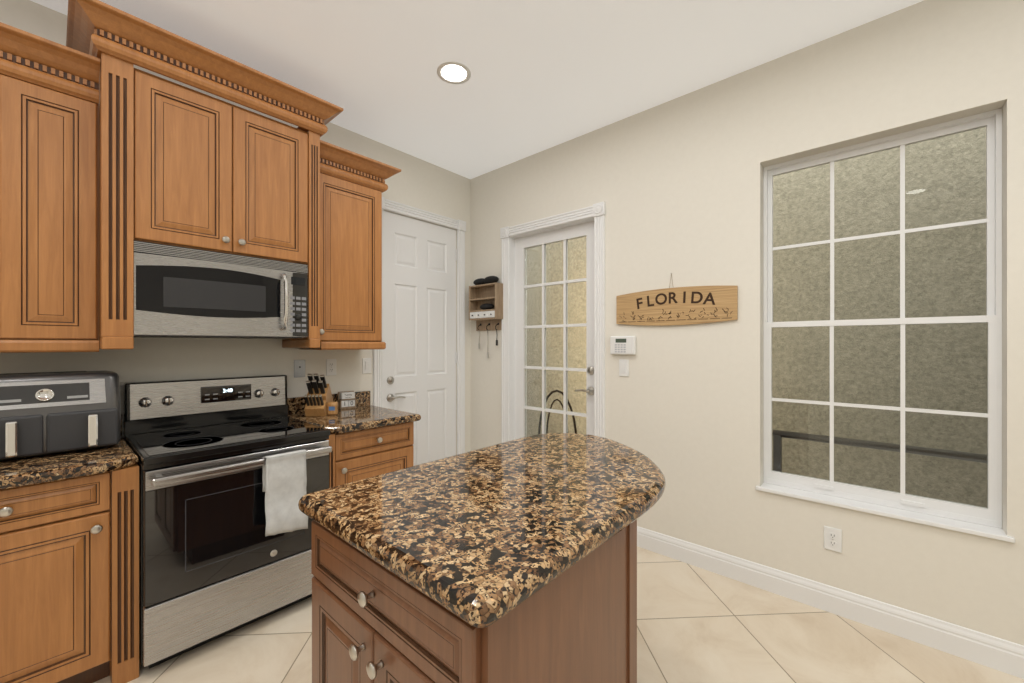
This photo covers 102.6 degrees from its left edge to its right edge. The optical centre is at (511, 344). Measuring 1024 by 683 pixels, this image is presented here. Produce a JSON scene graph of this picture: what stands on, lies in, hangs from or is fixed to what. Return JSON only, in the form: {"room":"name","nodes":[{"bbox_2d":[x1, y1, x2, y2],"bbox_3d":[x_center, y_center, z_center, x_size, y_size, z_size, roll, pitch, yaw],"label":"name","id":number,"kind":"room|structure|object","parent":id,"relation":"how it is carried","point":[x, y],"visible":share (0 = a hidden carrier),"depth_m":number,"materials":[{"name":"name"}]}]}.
{"room":"kitchen","nodes":[
{"label":"kitchen","id":0,"kind":"room"},
{"bbox_2d":[0,0,469,454],"bbox_3d":[-2.050,-0.105,2.177,0.150,2.950,5.100,0,0,42],"label":"wall","id":1,"kind":"structure","parent":0,"point":[416,182],"depth_m":2.59,"materials":[{"name":"paint"}]},
{"bbox_2d":[0,22,99,352],"bbox_3d":[-2.246,-0.599,1.536,0.407,1.261,0.975,0,0,42],"label":"upper cabinet","id":2,"kind":"object","parent":1,"relation":"attached to","point":[49,197],"visible":1,"depth_m":1.70,"materials":[{"name":"brown wood"}]},
{"bbox_2d":[66,0,342,348],"bbox_3d":[-1.571,-0.695,2.206,0.523,1.429,1.114,0,0,42],"label":"upper cabinet","id":3,"kind":"object","parent":1,"relation":"attached to","point":[182,166],"visible":0.94,"depth_m":1.98,"materials":[{"name":"brown wood"}]},
{"bbox_2d":[134,241,307,338],"bbox_3d":[-1.569,-0.253,2.230,0.491,0.430,0.752,0,0,42],"label":"over-the-range microwave","id":4,"kind":"object","parent":3,"relation":"attached to","point":[181,292],"visible":1,"depth_m":2.05,"materials":[{"name":"grey metal"}]},
{"bbox_2d":[294,360,304,377],"bbox_3d":[-1.427,0.160,2.758,0.007,0.117,0.072,0,0,42],"label":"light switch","id":5,"kind":"object","parent":1,"relation":"attached to","point":[299,368],"visible":1,"depth_m":2.75,"materials":[{"name":"grey"}]},
{"bbox_2d":[326,359,335,375],"bbox_3d":[-1.284,0.160,2.917,0.009,0.117,0.072,0,0,42],"label":"outlet","id":6,"kind":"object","parent":1,"relation":"attached to","point":[330,367],"depth_m":2.91,"materials":[{"name":"white plastic"}]},
{"bbox_2d":[299,140,400,349],"bbox_3d":[-1.118,-0.599,2.803,0.407,1.261,0.570,0,0,42],"label":"upper cabinet","id":7,"kind":"object","parent":1,"relation":"attached to","point":[353,186],"visible":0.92,"depth_m":2.68,"materials":[{"name":"brown wood"}]},
{"bbox_2d":[362,358,370,373],"bbox_3d":[-1.102,0.160,3.119,0.012,0.117,0.072,0,0,42],"label":"rocker light switch","id":8,"kind":"object","parent":1,"relation":"attached to","point":[366,365],"visible":1,"depth_m":3.11,"materials":[{"name":"white plastic"}]},
{"bbox_2d":[373,197,465,454],"bbox_3d":[-0.750,0.108,3.500,0.032,2.524,0.943,0,0,42],"label":"door frame","id":9,"kind":"structure","parent":1,"relation":"attached to","point":[413,212],"depth_m":3.79,"materials":[{"name":"white paint"}]},
{"bbox_2d":[383,211,456,465],"bbox_3d":[-0.766,0.150,3.514,0.084,2.423,0.757,0,0,42],"label":"door","id":10,"kind":"structure","parent":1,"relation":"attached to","point":[419,317],"depth_m":3.51,"materials":[{"name":"white paint"}]},
{"bbox_2d":[30,0,923,178],"bbox_3d":[-0.052,-1.630,0.399,5.500,0.100,5.100,0,0,42],"label":"ceiling","id":11,"kind":"structure","parent":0,"point":[546,74],"depth_m":2.21,"materials":[{"name":"paint"}]},
{"bbox_2d":[437,62,470,83],"bbox_3d":[-0.338,-1.578,2.386,0.196,0.006,0.196,0,0,42],"label":"recessed light","id":12,"kind":"object","parent":11,"relation":"in","point":[452,73],"visible":1,"depth_m":2.38,"materials":[{"name":"white plastic"}]},
{"bbox_2d":[94,546,1023,682],"bbox_3d":[-0.052,1.420,0.399,5.500,0.100,5.100,0,0,42],"label":"floor","id":13,"kind":"structure","parent":0,"point":[695,624],"depth_m":1.86,"materials":[{"name":"tile"}]},
{"bbox_2d":[0,414,138,682],"bbox_3d":[-2.084,0.863,1.524,0.662,1.015,0.978,0,0,42],"label":"base cabinet","id":14,"kind":"object","parent":13,"relation":"on","point":[69,566],"visible":1,"depth_m":1.56,"materials":[{"name":"brown wood"}]},
{"bbox_2d":[0,371,120,460],"bbox_3d":[-1.979,0.288,1.740,0.368,0.332,0.450,0,0,42],"label":"air fryer","id":15,"kind":"object","parent":14,"relation":"on","point":[43,413],"visible":1,"depth_m":1.68,"materials":[{"name":"black plastic"}]},
{"bbox_2d":[123,375,331,668],"bbox_3d":[-1.445,0.781,2.120,0.770,1.178,0.756,0,0,42],"label":"range","id":16,"kind":"object","parent":13,"relation":"on","point":[224,535],"visible":1,"depth_m":1.92,"materials":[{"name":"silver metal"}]},
{"bbox_2d":[262,449,308,536],"bbox_3d":[-1.093,0.718,1.983,0.062,0.392,0.189,0,0,42],"label":"towel","id":17,"kind":"object","parent":16,"relation":"hanging from","point":[284,476],"depth_m":1.96,"materials":[{"name":"fabric"}]},
{"bbox_2d":[287,391,420,487],"bbox_3d":[-1.048,0.860,2.688,0.662,1.020,0.611,0,0,42],"label":"base cabinet","id":18,"kind":"object","parent":13,"relation":"on","point":[366,439],"visible":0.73,"depth_m":2.52,"materials":[{"name":"brown wood"}]},
{"bbox_2d":[304,374,333,416],"bbox_3d":[-1.258,0.318,2.678,0.115,0.270,0.291,0,0,-10],"label":"knife block","id":19,"kind":"object","parent":18,"relation":"on","point":[318,396],"visible":1,"depth_m":2.59,"materials":[{"name":"brown wood"}]},
{"bbox_2d":[327,402,337,414],"bbox_3d":[-1.164,0.412,2.664,0.060,0.082,0.046,0,0,-10],"label":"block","id":20,"kind":"object","parent":18,"relation":"on","point":[332,408],"visible":1,"depth_m":2.65,"materials":[{"name":"brown wood"}]},
{"bbox_2d":[338,391,355,408],"bbox_3d":[-1.180,0.394,2.936,0.110,0.118,0.060,0,0,-40],"label":"block","id":21,"kind":"object","parent":18,"relation":"on","point":[346,399],"visible":1,"depth_m":2.92,"materials":[{"name":"white wood"}]},
{"bbox_2d":[304,513,636,682],"bbox_3d":[-0.124,0.929,1.163,0.706,0.881,0.653,0,0,42],"label":"kitchen island","id":22,"kind":"object","parent":13,"relation":"on","point":[369,625],"depth_m":0.95,"materials":[{"name":"brown wood"}]},
{"bbox_2d":[298,433,665,640],"bbox_3d":[0.087,0.463,1.421,0.780,0.050,1.293,0,0,42],"label":"island countertop","id":23,"kind":"structure","parent":22,"relation":"on","point":[488,532],"depth_m":1.06,"materials":[{"name":"stone"}]},
{"bbox_2d":[470,0,1023,645],"bbox_3d":[1.650,-0.105,2.197,5.350,2.950,0.150,0,0,42],"label":"wall","id":24,"kind":"structure","parent":0,"point":[676,184],"depth_m":2.36,"materials":[{"name":"paint"}]},
{"bbox_2d":[469,276,502,357],"bbox_3d":[-0.237,-0.248,3.698,0.345,0.730,0.116,0,0,42],"label":"shelf rack","id":25,"kind":"object","parent":24,"relation":"attached to","point":[486,304],"visible":1,"depth_m":3.70,"materials":[{"name":"brown wood"}]},
{"bbox_2d":[500,202,605,442],"bbox_3d":[0.334,0.171,3.347,1.023,2.399,0.182,0,0,42],"label":"door frame","id":26,"kind":"structure","parent":24,"relation":"attached to","point":[597,211],"depth_m":3.29,"materials":[{"name":"white paint"}]},
{"bbox_2d":[515,221,593,438],"bbox_3d":[0.333,0.213,3.346,0.837,2.298,0.090,0,0,42],"label":"door","id":27,"kind":"structure","parent":24,"relation":"in","point":[544,239],"depth_m":3.39,"materials":[{"name":"white paint"}]},
{"bbox_2d":[610,336,635,354],"bbox_3d":[0.772,0.004,2.857,0.187,0.128,0.030,0,0,42],"label":"alarm keypad","id":28,"kind":"object","parent":24,"relation":"attached to","point":[623,345],"visible":1,"depth_m":2.84,"materials":[{"name":"white plastic"}]},
{"bbox_2d":[619,359,628,376],"bbox_3d":[0.780,0.162,2.862,0.072,0.117,0.012,0,0,42],"label":"switch","id":29,"kind":"object","parent":24,"relation":"attached to","point":[623,367],"visible":1,"depth_m":2.86,"materials":[{"name":"white plastic"}]},
{"bbox_2d":[616,273,737,325],"bbox_3d":[1.026,-0.294,2.640,0.765,0.338,0.018,0,0,42],"label":"sign","id":30,"kind":"object","parent":24,"relation":"attached to","point":[685,305],"visible":1,"depth_m":2.60,"materials":[{"name":"brown wood"}]},
{"bbox_2d":[637,526,1023,678],"bbox_3d":[1.558,1.304,2.125,5.310,0.131,0.080,0,0,42],"label":"baseboard","id":31,"kind":"structure","parent":24,"relation":"attached to","point":[998,654],"depth_m":2.04,"materials":[{"name":"white paint"}]},
{"bbox_2d":[824,526,841,552],"bbox_3d":[1.640,0.995,2.098,0.072,0.117,0.009,0,0,42],"label":"electrical outlet","id":32,"kind":"object","parent":24,"relation":"attached to","point":[832,539],"visible":1,"depth_m":2.10,"materials":[{"name":"white plastic"}]},
{"bbox_2d":[764,108,1001,527],"bbox_3d":[1.812,-0.115,2.102,0.898,1.828,0.066,0,0,42],"label":"window unit","id":33,"kind":"structure","parent":24,"relation":"in","point":[991,513],"depth_m":2.00,"materials":[{"name":"white paint"}]},
{"bbox_2d":[756,483,1014,542],"bbox_3d":[1.762,0.810,2.045,0.940,0.020,0.108,0,0,42],"label":"window sill","id":34,"kind":"structure","parent":24,"relation":"attached to","point":[951,524],"depth_m":1.96,"materials":[{"name":"white paint"}]},
{"label":"outside","id":35,"kind":"structure","parent":0,"visible":0},
{"bbox_2d":[527,127,986,524],"bbox_3d":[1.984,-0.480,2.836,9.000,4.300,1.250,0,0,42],"label":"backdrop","id":36,"kind":"structure","parent":35,"point":[889,292],"depth_m":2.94,"materials":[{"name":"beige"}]},
{"bbox_3d":[1.935,1.545,2.780,9.000,0.250,1.100,0,0,42],"label":"ground","id":37,"kind":"structure","parent":35,"visible":0},
{"bbox_2d":[538,390,576,433],"bbox_3d":[0.552,0.914,3.904,0.460,1.011,0.460,0,0,42],"label":"outdoor chair","id":38,"kind":"object","parent":37,"relation":"on","point":[570,407],"depth_m":3.76,"materials":[{"name":"black metal"}]},
{"bbox_2d":[773,429,986,471],"bbox_3d":[2.743,0.968,1.485,3.070,0.902,0.042,0,0,42],"label":"railing","id":39,"kind":"object","parent":37,"relation":"on","point":[854,443],"depth_m":2.21,"materials":[{"name":"grey metal"}]}
]}

